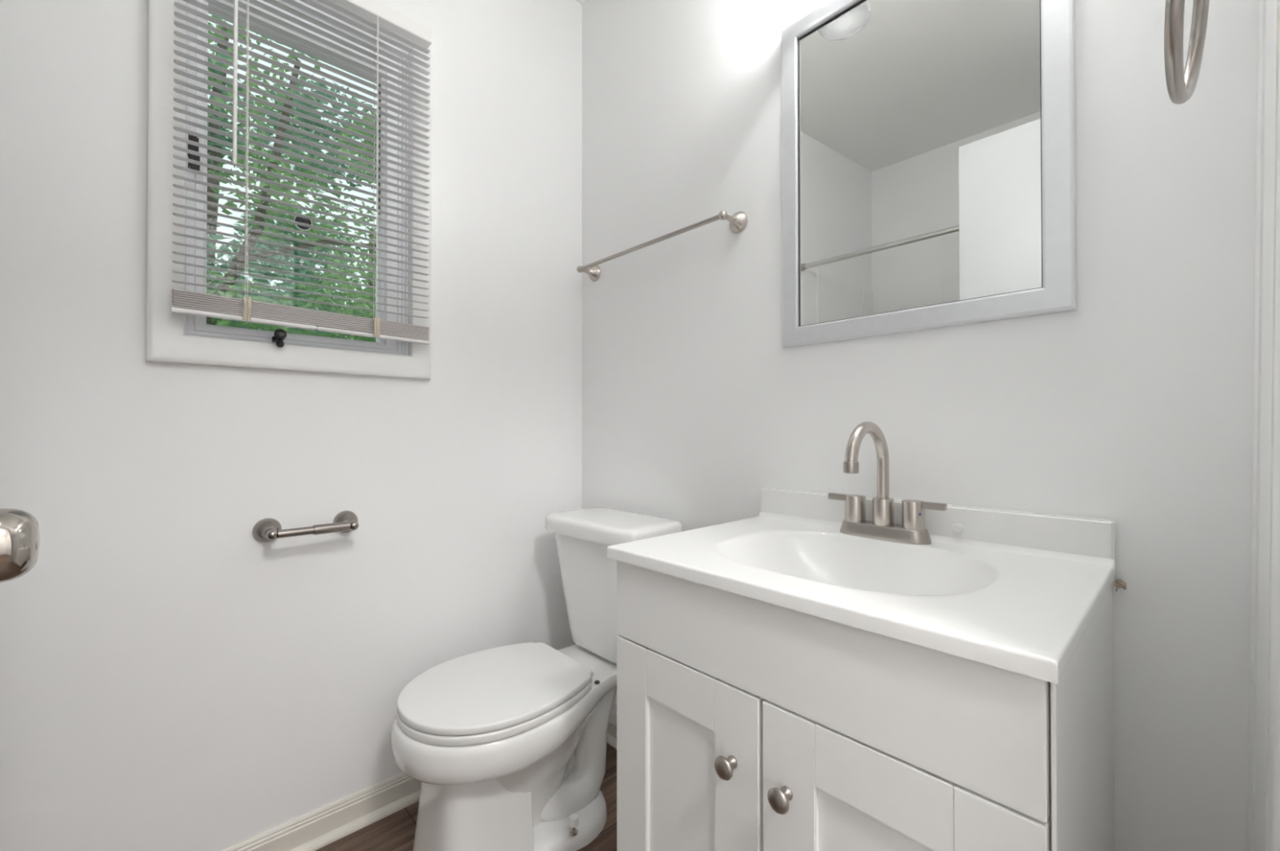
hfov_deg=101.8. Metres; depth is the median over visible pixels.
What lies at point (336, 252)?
leafy tree
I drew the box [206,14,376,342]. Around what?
leafy tree
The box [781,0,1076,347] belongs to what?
wall mirror
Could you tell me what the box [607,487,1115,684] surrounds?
countertop
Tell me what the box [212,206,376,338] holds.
leafy tree
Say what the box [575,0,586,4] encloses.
ceiling
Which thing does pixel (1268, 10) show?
trim
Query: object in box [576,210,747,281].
towel bar
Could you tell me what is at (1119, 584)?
pipe fitting
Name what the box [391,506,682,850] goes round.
toilet
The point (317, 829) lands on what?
baseboard
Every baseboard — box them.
[222,773,421,850]
[606,713,617,750]
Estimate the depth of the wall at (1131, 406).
0.89 m
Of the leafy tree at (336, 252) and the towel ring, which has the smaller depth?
the towel ring
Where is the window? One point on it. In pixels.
(172, 338)
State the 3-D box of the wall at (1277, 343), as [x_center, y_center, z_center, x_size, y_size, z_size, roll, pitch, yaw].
[-0.001,-0.381,-0.161,2.402,2.761,0.156,0,-1,-43]
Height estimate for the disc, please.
0.039 m
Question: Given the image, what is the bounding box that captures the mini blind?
[171,0,431,345]
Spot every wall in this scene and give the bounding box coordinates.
[0,0,582,850]
[582,0,1258,850]
[1267,0,1279,850]
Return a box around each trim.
[1247,0,1279,850]
[1272,360,1279,850]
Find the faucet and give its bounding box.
[828,422,946,545]
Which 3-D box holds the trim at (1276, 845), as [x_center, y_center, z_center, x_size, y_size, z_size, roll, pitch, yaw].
[0.222,-0.076,0.057,0.771,2.155,0.172,0,-1,-43]
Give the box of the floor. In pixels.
[315,742,617,850]
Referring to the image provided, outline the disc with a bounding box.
[293,213,312,231]
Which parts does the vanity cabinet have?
door, knob, knob, door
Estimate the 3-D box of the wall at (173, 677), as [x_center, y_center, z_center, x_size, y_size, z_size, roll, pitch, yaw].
[-1.129,-0.371,1.048,2.402,2.761,0.140,0,-1,-43]
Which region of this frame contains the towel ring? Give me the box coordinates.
[1164,0,1209,104]
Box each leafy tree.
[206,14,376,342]
[206,20,376,336]
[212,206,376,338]
[223,94,376,342]
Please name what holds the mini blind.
attached to the window
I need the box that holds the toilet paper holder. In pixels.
[252,511,359,542]
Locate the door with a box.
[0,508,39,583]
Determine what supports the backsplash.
attached to the wall at (1131, 406)
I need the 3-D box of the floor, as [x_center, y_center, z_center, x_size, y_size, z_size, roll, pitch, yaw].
[-0.036,1.030,-0.133,2.642,0.060,3.340,0,-1,-43]
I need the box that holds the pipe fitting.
[1114,579,1126,591]
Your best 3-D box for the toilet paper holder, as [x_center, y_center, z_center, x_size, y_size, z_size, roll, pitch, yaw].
[-0.771,0.241,1.222,0.217,0.056,0.085,0,-1,-43]
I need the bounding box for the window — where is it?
[145,0,431,380]
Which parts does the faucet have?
lever, handle, spout, handle, lever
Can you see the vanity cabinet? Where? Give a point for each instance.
(744, 723)
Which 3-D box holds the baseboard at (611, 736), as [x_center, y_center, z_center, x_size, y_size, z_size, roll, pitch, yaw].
[0.046,0.974,1.519,0.028,0.078,0.758,0,-1,-43]
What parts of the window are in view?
lock lever, crank knob, sash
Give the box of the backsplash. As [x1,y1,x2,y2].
[760,487,1115,574]
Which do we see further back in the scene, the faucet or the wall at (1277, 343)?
the faucet
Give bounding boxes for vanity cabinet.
[617,560,1115,850]
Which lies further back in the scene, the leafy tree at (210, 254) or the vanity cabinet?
the leafy tree at (210, 254)

